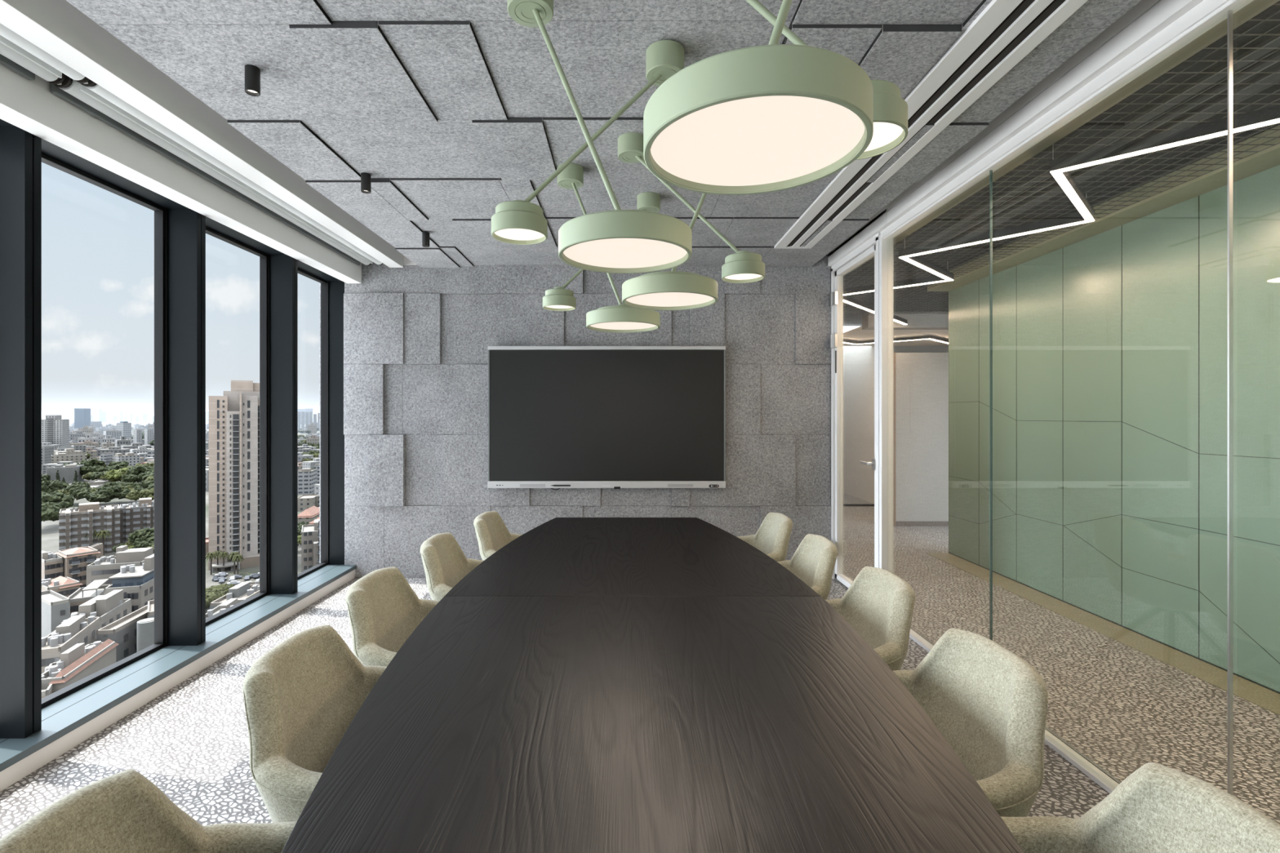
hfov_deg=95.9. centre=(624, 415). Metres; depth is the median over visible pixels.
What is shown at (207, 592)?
tree
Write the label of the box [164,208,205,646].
window mullion
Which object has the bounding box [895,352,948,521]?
wall
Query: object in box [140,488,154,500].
tree
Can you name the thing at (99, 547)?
building
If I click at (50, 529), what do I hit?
ground
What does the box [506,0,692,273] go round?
pendant lamp
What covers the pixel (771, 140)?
diffuser
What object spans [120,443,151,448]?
house
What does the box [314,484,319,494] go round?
building
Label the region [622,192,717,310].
pendant lamp
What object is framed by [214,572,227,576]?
car
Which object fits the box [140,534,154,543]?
tree
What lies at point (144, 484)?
tree
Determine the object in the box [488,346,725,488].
wall display
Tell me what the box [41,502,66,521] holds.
tree
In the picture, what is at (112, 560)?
water tank
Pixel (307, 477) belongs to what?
building
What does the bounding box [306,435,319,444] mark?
house
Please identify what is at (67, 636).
water tank
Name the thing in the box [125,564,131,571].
water tank
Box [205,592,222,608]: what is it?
tree
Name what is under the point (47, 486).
tree
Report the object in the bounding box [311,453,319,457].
tree
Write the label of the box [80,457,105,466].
tree
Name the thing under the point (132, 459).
building
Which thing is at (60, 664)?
water tank
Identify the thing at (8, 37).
roller blind
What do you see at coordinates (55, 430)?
building
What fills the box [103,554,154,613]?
building
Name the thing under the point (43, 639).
water tank
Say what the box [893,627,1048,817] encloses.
armchair
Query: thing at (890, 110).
pendant lamp
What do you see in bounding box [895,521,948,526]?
baseboard
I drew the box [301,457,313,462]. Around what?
tree
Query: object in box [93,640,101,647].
water tank
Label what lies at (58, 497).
tree
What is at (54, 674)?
water tank
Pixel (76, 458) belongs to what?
building
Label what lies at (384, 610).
armchair
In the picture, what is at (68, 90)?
roller blind
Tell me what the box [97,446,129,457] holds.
house
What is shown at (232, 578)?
car
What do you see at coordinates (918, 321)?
wall
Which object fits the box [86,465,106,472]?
tree
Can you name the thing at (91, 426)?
house
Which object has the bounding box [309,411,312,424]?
high rise
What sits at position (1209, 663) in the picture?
trim
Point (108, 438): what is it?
house
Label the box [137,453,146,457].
house
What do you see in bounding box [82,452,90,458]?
tree
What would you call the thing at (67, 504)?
tree
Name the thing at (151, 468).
tree
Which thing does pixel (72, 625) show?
building
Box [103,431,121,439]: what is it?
building
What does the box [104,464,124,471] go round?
tree
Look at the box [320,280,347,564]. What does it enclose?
trim
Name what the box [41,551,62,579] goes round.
building
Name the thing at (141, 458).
house
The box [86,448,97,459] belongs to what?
house
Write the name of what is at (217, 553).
palm tree
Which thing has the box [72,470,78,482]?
cypress
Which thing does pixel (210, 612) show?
water tank
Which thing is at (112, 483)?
tree
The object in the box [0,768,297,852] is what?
armchair
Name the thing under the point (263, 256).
window
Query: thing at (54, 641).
water tank
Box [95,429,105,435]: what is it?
house
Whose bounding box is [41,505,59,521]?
tree
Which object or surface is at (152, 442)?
tree
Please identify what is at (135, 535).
tree
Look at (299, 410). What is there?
tower
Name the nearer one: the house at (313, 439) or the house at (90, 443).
the house at (90, 443)
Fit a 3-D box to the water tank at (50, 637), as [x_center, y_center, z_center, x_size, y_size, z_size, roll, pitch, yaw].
[-110.228,43.367,110.926,1.093,1.500,1.093,0,0,0]
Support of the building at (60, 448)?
on the ground
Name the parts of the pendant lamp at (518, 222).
lamp shade, rod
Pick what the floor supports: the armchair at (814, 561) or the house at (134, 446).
the armchair at (814, 561)
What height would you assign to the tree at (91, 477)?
8.828 m
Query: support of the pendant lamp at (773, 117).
hanging from the ceiling at (455, 111)
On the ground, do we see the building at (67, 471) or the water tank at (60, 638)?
the building at (67, 471)
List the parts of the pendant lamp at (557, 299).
lamp shade, rod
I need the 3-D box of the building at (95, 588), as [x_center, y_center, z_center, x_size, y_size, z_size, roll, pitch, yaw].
[-143.843,54.462,154.827,6.540,17.815,12.060,0,0,-29]
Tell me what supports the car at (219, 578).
on the paving
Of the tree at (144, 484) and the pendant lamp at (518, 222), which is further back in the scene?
the tree at (144, 484)
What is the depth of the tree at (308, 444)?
967.38 m
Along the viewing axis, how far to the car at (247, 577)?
221.24 m
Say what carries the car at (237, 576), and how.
on the paving
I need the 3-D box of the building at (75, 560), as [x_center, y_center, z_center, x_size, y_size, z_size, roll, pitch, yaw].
[-183.980,54.097,194.266,13.000,18.546,8.992,0,0,35]
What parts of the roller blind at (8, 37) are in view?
rail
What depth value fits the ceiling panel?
8.90 m
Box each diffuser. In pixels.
[494,228,544,239]
[545,305,572,308]
[563,238,687,268]
[590,321,656,329]
[626,292,714,306]
[650,95,864,186]
[724,273,761,279]
[864,121,902,151]
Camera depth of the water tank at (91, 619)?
121.45 m
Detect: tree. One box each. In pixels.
[41,474,51,481]
[41,480,67,493]
[41,489,60,494]
[41,493,75,506]
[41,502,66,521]
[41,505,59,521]
[42,500,69,508]
[57,489,71,494]
[65,484,88,498]
[71,481,90,488]
[72,486,96,500]
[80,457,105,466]
[80,466,88,475]
[80,487,98,498]
[81,471,96,480]
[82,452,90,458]
[83,491,96,501]
[84,529,98,539]
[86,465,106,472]
[88,471,104,480]
[88,491,115,502]
[94,471,107,479]
[94,529,112,555]
[96,485,123,497]
[98,471,108,479]
[98,481,127,488]
[102,469,124,482]
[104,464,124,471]
[107,460,128,466]
[107,467,128,481]
[107,484,134,497]
[111,545,121,551]
[116,471,127,480]
[117,488,137,499]
[121,473,141,483]
[124,482,143,489]
[124,540,133,546]
[125,489,144,501]
[126,464,147,475]
[128,527,154,542]
[133,540,154,548]
[134,462,154,466]
[137,471,154,480]
[140,480,154,488]
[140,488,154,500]
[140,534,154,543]
[144,475,154,481]
[146,465,154,473]
[146,484,154,489]
[148,440,154,445]
[205,551,218,574]
[205,585,225,595]
[205,586,215,595]
[205,592,218,608]
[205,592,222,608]
[213,551,222,571]
[214,583,228,591]
[217,551,229,572]
[217,583,235,595]
[226,551,239,573]
[231,554,244,574]
[297,520,308,525]
[297,525,302,535]
[297,535,301,546]
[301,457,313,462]
[304,450,319,454]
[306,442,316,446]
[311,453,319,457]
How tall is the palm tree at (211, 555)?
8.775 m
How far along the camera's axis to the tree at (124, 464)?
607.07 m
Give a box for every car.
[211,575,218,581]
[213,576,227,581]
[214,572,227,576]
[218,577,225,582]
[220,572,226,577]
[226,580,240,585]
[228,574,242,579]
[228,576,235,581]
[244,575,250,580]
[253,573,258,578]
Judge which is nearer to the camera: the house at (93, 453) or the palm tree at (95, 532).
the palm tree at (95, 532)
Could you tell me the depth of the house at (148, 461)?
565.30 m
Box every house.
[41,442,60,450]
[41,461,79,475]
[55,448,82,454]
[70,431,88,440]
[77,434,97,443]
[77,440,99,448]
[78,426,93,434]
[86,446,105,450]
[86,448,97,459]
[88,424,94,431]
[92,432,105,448]
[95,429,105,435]
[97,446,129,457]
[98,426,108,431]
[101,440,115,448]
[102,435,115,443]
[109,427,116,431]
[115,435,129,446]
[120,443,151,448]
[129,446,153,454]
[132,426,146,434]
[135,425,147,427]
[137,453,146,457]
[140,457,143,464]
[143,454,154,462]
[146,449,154,457]
[146,459,154,463]
[147,422,154,429]
[205,431,208,439]
[205,440,208,449]
[205,457,208,466]
[205,468,208,492]
[297,446,311,452]
[297,452,311,462]
[297,462,302,470]
[302,444,311,448]
[302,457,319,468]
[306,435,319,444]
[307,422,316,434]
[309,446,319,451]
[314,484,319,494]
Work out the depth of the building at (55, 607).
139.86 m
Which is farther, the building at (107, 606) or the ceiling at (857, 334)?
the building at (107, 606)
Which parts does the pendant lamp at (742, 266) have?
rod, lamp shade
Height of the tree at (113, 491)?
9.281 m
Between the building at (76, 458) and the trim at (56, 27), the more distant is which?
the building at (76, 458)
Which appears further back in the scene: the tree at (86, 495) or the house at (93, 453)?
the house at (93, 453)
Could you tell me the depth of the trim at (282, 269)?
4.06 m
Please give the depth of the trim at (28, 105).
2.67 m
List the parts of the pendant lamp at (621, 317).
rod, lamp shade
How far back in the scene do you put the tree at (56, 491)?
372.23 m
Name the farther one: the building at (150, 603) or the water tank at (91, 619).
the building at (150, 603)
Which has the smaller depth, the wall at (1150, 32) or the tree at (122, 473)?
the wall at (1150, 32)
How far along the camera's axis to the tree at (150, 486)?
408.37 m
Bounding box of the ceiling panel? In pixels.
[843,326,858,332]
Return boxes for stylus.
[551,484,570,486]
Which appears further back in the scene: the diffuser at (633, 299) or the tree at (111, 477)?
the tree at (111, 477)
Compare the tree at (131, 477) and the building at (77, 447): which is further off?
the building at (77, 447)
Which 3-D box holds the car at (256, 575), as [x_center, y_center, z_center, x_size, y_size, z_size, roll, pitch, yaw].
[-143.500,62.510,224.498,1.700,1.120,4.200,0,0,-30]
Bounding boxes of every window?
[41,152,164,708]
[205,226,267,626]
[297,267,327,579]
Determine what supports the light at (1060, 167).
hanging from the grid
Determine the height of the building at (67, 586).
16.868 m
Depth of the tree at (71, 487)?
403.26 m
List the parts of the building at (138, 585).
balcony door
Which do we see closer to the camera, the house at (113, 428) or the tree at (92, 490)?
the tree at (92, 490)
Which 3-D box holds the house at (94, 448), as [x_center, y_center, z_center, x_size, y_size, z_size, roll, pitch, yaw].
[-788.855,54.805,850.597,31.609,17.130,12.527,0,0,-18]
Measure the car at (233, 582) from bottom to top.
1.120 m
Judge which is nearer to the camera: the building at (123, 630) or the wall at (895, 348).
the wall at (895, 348)
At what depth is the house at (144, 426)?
2286.88 m
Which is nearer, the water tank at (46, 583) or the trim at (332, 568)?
the trim at (332, 568)
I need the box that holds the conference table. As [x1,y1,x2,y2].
[281,517,1024,852]
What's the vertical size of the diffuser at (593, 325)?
0.004 m
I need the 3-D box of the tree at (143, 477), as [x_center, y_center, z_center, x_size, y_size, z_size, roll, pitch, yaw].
[-401.529,52.526,490.234,18.690,10.223,18.188,0,0,43]
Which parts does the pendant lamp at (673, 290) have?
lamp shade, rod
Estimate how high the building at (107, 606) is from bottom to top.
20.921 m
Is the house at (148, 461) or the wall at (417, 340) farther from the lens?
the house at (148, 461)
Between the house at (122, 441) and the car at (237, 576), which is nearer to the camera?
the car at (237, 576)
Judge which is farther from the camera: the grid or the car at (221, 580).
the car at (221, 580)
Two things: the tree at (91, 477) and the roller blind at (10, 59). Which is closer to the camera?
the roller blind at (10, 59)
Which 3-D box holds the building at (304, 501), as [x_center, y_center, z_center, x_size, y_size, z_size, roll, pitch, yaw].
[-213.569,59.068,388.640,10.153,8.604,18.000,0,0,-17]
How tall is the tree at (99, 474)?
8.409 m
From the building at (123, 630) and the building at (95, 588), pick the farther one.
the building at (95, 588)
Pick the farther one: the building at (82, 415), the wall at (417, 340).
the building at (82, 415)
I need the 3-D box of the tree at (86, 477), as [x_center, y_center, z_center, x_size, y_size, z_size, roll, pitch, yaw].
[-488.153,55.939,529.370,15.020,7.906,14.898,0,0,36]
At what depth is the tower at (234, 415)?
238.55 m
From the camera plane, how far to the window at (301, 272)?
4.64 m
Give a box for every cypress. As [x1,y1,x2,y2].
[55,470,60,480]
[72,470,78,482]
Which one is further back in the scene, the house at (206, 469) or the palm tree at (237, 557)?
the house at (206, 469)
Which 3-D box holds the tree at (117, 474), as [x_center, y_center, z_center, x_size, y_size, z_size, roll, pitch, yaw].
[-440.203,52.416,504.549,18.262,13.285,19.279,0,0,1]
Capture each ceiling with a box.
[66,0,1141,267]
[843,0,1279,326]
[843,325,948,346]
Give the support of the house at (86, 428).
on the ground
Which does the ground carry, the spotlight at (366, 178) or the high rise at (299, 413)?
the high rise at (299, 413)
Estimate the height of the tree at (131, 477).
8.702 m
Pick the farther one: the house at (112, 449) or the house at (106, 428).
the house at (106, 428)
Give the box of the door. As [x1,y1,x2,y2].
[829,232,893,588]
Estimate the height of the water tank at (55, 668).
1.500 m
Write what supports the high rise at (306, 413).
on the ground
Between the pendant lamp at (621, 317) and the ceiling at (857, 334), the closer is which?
the pendant lamp at (621, 317)
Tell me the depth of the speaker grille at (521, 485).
4.78 m
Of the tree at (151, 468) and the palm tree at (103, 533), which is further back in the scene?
the tree at (151, 468)
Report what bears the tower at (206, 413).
on the ground
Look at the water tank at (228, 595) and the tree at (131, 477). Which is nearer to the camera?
the water tank at (228, 595)
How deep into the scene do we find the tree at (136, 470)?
498.88 m
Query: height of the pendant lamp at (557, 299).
0.662 m
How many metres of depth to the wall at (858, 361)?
9.51 m
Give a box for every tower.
[124,413,127,421]
[142,413,147,422]
[205,411,208,422]
[208,380,259,573]
[297,408,304,424]
[304,408,312,424]
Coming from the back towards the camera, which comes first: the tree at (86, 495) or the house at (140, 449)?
the house at (140, 449)
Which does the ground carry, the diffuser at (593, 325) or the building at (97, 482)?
the building at (97, 482)
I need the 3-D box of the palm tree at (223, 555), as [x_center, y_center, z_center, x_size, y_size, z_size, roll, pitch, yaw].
[-161.604,59.275,232.430,4.514,8.190,4.514,0,0,-29]
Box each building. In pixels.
[41,414,69,446]
[41,445,53,464]
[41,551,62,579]
[41,576,82,597]
[41,590,70,637]
[41,614,100,674]
[41,639,119,693]
[41,662,56,698]
[47,464,84,483]
[51,453,86,463]
[54,546,100,587]
[57,446,71,451]
[58,502,119,553]
[59,589,131,628]
[67,578,111,617]
[71,444,86,453]
[73,435,84,444]
[74,408,90,428]
[86,545,153,586]
[88,479,111,485]
[89,542,102,558]
[90,421,102,431]
[90,484,102,488]
[96,604,147,662]
[100,452,114,466]
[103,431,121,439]
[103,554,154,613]
[111,453,140,466]
[116,421,131,438]
[120,497,154,543]
[133,429,142,443]
[144,429,153,446]
[147,600,154,617]
[205,537,208,554]
[205,598,245,618]
[209,582,259,609]
[297,468,316,494]
[297,494,318,511]
[297,506,319,523]
[301,519,319,572]
[313,462,319,484]
[315,494,319,507]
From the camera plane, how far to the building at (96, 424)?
2300.60 m
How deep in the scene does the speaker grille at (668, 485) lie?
4.78 m
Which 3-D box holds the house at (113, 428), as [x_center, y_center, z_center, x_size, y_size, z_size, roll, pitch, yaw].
[-1927.163,55.289,2173.204,16.876,16.162,14.733,0,0,-17]
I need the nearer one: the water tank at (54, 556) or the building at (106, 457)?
the water tank at (54, 556)
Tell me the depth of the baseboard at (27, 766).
2.71 m
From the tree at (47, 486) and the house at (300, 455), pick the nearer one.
the tree at (47, 486)
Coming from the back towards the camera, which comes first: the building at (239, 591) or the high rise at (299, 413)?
the high rise at (299, 413)
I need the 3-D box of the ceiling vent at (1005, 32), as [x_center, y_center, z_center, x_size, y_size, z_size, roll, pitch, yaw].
[1.254,-1.256,1.008,0.274,0.020,6.615,0,0,0]
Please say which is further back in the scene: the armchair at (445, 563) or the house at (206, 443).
the house at (206, 443)
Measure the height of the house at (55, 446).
22.458 m
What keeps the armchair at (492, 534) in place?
on the floor
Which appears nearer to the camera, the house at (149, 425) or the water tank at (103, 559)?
the water tank at (103, 559)
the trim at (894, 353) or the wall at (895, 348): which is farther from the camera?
the wall at (895, 348)
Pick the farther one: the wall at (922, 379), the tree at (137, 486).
the tree at (137, 486)
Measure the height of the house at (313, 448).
16.467 m
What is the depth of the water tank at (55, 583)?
162.08 m
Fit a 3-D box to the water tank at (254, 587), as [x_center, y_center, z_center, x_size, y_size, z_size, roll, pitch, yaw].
[-103.809,48.637,161.528,1.093,1.500,1.093,0,0,0]
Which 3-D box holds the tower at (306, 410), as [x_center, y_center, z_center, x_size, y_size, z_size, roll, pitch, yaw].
[-2143.007,9.610,3913.156,48.405,107.521,30.000,0,0,-29]
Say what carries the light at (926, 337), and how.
hanging from the ceiling at (857, 334)
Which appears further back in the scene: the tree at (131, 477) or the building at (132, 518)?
the tree at (131, 477)
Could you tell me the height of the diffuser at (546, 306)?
0.004 m
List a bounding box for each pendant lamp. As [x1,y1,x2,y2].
[491,40,684,244]
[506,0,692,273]
[542,191,660,311]
[557,163,660,333]
[617,132,764,283]
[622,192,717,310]
[643,0,873,195]
[745,0,907,159]
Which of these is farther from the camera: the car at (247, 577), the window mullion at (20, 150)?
the car at (247, 577)
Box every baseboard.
[0,569,355,791]
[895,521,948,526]
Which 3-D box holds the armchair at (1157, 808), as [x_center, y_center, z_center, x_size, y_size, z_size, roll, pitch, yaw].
[0.615,0.964,0.784,0.569,0.828,0.542,0,0,1]
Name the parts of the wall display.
frame, frame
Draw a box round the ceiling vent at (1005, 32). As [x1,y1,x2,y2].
[773,0,1087,248]
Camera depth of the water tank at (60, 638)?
111.37 m
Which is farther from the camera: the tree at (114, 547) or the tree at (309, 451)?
the tree at (309, 451)
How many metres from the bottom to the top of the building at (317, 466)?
24.502 m
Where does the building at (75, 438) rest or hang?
on the ground
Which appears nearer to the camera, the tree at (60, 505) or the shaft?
the shaft
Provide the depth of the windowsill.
2.82 m
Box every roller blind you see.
[0,22,89,83]
[0,42,65,84]
[49,75,371,265]
[80,79,382,265]
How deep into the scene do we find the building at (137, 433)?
1102.49 m
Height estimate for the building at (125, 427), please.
48.549 m
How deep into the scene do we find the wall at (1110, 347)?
3.61 m
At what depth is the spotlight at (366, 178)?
3.03 m
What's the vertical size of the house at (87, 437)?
30.741 m
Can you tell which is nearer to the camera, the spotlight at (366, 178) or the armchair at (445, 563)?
the armchair at (445, 563)
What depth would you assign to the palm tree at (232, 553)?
229.80 m
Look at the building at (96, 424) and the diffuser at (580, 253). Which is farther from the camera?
the building at (96, 424)
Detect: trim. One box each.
[0,0,403,267]
[0,63,361,283]
[0,119,342,281]
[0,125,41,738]
[0,568,333,742]
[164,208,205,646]
[267,254,297,595]
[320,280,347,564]
[403,255,417,265]
[843,503,874,506]
[849,0,1279,271]
[893,352,895,526]
[925,552,1279,715]
[927,124,1279,291]
[948,552,1279,693]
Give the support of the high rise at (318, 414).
on the ground
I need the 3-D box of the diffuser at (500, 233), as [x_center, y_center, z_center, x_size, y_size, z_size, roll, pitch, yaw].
[-0.363,-0.631,1.990,0.174,0.004,0.174,0,0,0]
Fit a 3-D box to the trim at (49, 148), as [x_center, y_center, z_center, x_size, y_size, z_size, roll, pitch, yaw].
[-2.443,-1.149,1.237,0.234,0.042,7.274,0,0,0]
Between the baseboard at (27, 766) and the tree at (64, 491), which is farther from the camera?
the tree at (64, 491)
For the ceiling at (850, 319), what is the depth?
3.03 m
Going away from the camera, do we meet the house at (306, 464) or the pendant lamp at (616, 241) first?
the pendant lamp at (616, 241)
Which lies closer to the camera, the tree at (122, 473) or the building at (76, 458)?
the tree at (122, 473)
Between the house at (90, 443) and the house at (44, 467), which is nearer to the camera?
the house at (44, 467)
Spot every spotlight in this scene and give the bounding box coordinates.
[244,64,260,96]
[360,172,371,193]
[422,231,429,247]
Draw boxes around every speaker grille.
[520,484,545,487]
[667,484,693,487]
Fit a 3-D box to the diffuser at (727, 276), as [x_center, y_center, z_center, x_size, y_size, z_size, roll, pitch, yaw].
[0.533,-0.631,2.596,0.174,0.004,0.174,0,0,0]
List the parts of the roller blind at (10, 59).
rail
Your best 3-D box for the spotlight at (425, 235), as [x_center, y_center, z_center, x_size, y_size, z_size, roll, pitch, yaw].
[-1.366,-1.206,3.964,0.049,0.092,0.049,0,0,0]
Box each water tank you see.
[41,637,45,646]
[43,581,48,586]
[46,578,51,584]
[47,635,54,645]
[48,665,57,676]
[49,637,57,647]
[51,671,60,677]
[52,553,57,559]
[53,580,58,586]
[56,660,64,670]
[57,634,63,644]
[63,633,71,643]
[80,622,87,630]
[84,646,93,654]
[87,616,94,624]
[89,611,96,617]
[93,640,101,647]
[100,556,105,562]
[110,558,115,564]
[120,566,126,573]
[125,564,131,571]
[129,565,134,573]
[207,609,213,617]
[226,593,231,599]
[249,589,253,595]
[251,585,256,591]
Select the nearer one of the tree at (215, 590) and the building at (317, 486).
the tree at (215, 590)
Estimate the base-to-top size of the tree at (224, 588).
4.861 m
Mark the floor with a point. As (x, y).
(1125, 708)
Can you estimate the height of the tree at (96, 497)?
8.318 m
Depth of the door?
3.99 m
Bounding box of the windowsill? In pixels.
[0,564,356,772]
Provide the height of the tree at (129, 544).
7.237 m
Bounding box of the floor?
[0,493,1279,839]
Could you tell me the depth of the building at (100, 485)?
482.82 m
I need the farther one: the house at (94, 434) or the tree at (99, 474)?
the house at (94, 434)
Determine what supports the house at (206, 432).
on the ground
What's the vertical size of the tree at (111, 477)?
11.851 m
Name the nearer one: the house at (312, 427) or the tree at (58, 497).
the tree at (58, 497)
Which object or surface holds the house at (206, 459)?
on the ground
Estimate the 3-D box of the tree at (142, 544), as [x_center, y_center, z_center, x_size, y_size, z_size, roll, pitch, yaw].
[-211.932,59.318,255.843,9.345,8.104,9.094,0,0,-38]
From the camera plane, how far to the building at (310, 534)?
213.47 m
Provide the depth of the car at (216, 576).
220.81 m
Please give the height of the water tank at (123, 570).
1.500 m
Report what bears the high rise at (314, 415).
on the ground
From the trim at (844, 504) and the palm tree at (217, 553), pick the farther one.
the palm tree at (217, 553)
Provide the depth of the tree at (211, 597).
181.57 m
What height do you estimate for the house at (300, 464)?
12.871 m
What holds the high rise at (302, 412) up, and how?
on the ground
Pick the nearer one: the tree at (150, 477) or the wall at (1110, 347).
the wall at (1110, 347)
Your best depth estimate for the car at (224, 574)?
225.69 m
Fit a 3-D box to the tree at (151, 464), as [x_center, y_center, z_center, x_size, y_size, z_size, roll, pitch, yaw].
[-446.622,50.496,536.955,20.219,13.011,20.384,0,0,15]
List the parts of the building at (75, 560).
balcony door, balcony door, balcony door, railing, railing, balcony door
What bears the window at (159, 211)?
in the wall
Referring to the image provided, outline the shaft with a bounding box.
[137,617,154,652]
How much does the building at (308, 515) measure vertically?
8.842 m
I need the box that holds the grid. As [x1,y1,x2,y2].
[843,3,1279,313]
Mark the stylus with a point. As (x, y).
(552, 485)
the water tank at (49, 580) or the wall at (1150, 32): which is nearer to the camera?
the wall at (1150, 32)
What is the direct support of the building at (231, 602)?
on the ground
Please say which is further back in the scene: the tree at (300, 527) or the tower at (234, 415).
the tree at (300, 527)
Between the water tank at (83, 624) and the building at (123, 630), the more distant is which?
the building at (123, 630)
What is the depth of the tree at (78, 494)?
398.57 m
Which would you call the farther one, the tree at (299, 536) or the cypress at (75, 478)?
the cypress at (75, 478)
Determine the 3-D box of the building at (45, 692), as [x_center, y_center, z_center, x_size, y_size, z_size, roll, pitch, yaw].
[-96.738,53.634,97.013,2.139,19.472,14.000,0,0,-35]
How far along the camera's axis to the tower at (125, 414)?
5599.61 m
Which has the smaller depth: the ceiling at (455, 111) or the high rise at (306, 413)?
the ceiling at (455, 111)
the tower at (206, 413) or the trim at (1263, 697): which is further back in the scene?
the tower at (206, 413)
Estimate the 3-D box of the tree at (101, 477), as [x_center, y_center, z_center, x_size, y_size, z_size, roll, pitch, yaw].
[-463.289,54.791,520.812,17.166,8.983,17.026,0,0,-25]
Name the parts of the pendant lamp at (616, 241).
rod, lamp shade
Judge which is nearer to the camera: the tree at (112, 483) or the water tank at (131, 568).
the water tank at (131, 568)
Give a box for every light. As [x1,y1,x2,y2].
[843,104,1279,324]
[843,335,948,344]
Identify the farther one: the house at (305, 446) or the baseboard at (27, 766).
the house at (305, 446)
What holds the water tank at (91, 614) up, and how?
on the building at (107, 606)
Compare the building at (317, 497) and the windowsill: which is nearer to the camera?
the windowsill
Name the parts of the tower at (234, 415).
window panel, window panel, window panel, window panel, window panel, window panel, window panel, window panel, window panel, window panel, window panel, window panel, window panel, window panel, balcony door, balcony door, balcony door, balcony door, balcony door, balcony door, balcony door, balcony door, balcony door, balcony door, balcony door, balcony door, balcony door, balcony door, balcony door, balcony door, balcony door, balcony door, balcony door, balcony door, balcony door, balcony door, balcony door, balcony door, crown, crown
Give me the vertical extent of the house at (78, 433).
30.548 m
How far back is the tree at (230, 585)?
193.44 m
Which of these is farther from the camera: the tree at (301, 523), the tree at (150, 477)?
the tree at (150, 477)
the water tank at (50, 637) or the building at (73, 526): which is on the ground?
the building at (73, 526)
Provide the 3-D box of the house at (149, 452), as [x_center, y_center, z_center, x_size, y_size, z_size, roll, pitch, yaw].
[-589.340,51.924,737.178,29.863,22.892,12.153,0,0,-14]
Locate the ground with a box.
[41,417,319,613]
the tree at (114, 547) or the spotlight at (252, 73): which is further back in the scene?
the tree at (114, 547)
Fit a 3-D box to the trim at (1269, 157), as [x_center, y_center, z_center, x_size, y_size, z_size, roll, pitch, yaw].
[3.106,-1.288,1.660,0.212,0.123,8.120,0,0,0]
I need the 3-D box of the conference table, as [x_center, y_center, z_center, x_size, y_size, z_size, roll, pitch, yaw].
[0.027,1.000,1.976,1.311,0.740,3.152,0,0,0]
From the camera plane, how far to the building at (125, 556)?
185.37 m
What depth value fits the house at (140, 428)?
1943.93 m
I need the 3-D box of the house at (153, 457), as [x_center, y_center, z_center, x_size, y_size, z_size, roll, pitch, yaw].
[-550.726,54.931,678.980,20.367,16.877,13.099,0,0,-24]
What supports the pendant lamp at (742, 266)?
hanging from the ceiling at (455, 111)
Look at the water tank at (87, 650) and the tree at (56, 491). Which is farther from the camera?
the tree at (56, 491)
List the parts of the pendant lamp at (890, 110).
rod, lamp shade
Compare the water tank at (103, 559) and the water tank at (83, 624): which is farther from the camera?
the water tank at (103, 559)
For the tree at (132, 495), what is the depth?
397.74 m
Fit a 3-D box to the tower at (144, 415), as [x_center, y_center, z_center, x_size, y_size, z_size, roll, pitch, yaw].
[-4669.769,26.402,5615.377,36.558,73.936,40.000,0,0,-40]
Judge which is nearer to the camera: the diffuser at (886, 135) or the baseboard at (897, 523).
the diffuser at (886, 135)
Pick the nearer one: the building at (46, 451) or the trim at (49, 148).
the trim at (49, 148)
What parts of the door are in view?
hinge post, head rail, handle, lock post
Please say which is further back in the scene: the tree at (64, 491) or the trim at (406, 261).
the tree at (64, 491)
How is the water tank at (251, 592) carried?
on the building at (239, 591)
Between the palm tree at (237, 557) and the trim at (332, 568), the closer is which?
the trim at (332, 568)
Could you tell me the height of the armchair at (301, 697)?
0.828 m
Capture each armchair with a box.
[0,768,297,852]
[242,624,386,822]
[345,566,439,666]
[419,532,483,600]
[473,511,521,560]
[736,512,792,561]
[777,533,838,599]
[825,566,915,671]
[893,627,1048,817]
[1000,762,1279,852]
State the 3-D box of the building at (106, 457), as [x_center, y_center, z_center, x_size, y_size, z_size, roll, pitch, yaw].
[-580.720,52.719,647.621,4.907,21.302,20.000,0,0,-22]
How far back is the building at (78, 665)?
100.98 m
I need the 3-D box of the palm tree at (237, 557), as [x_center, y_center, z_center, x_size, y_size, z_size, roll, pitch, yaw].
[-152.732,59.275,227.702,4.514,8.190,4.514,0,0,-29]
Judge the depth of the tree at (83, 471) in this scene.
550.05 m
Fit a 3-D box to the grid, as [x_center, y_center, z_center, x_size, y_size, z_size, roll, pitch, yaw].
[3.967,-1.247,2.350,4.065,0.004,9.500,0,0,0]
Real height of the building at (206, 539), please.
5.591 m
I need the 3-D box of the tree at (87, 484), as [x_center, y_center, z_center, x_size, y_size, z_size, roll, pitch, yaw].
[-424.831,55.377,451.282,12.125,7.762,12.460,0,0,-1]
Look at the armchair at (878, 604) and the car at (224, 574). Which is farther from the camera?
the car at (224, 574)
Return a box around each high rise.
[297,411,300,427]
[301,411,304,428]
[305,412,308,430]
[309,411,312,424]
[313,413,316,424]
[317,413,319,431]
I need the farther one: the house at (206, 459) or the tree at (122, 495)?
the house at (206, 459)
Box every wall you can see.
[320,253,831,577]
[827,0,1253,795]
[843,345,874,503]
[862,312,948,329]
[893,346,948,352]
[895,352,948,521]
[948,164,1279,692]
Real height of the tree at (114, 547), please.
4.952 m

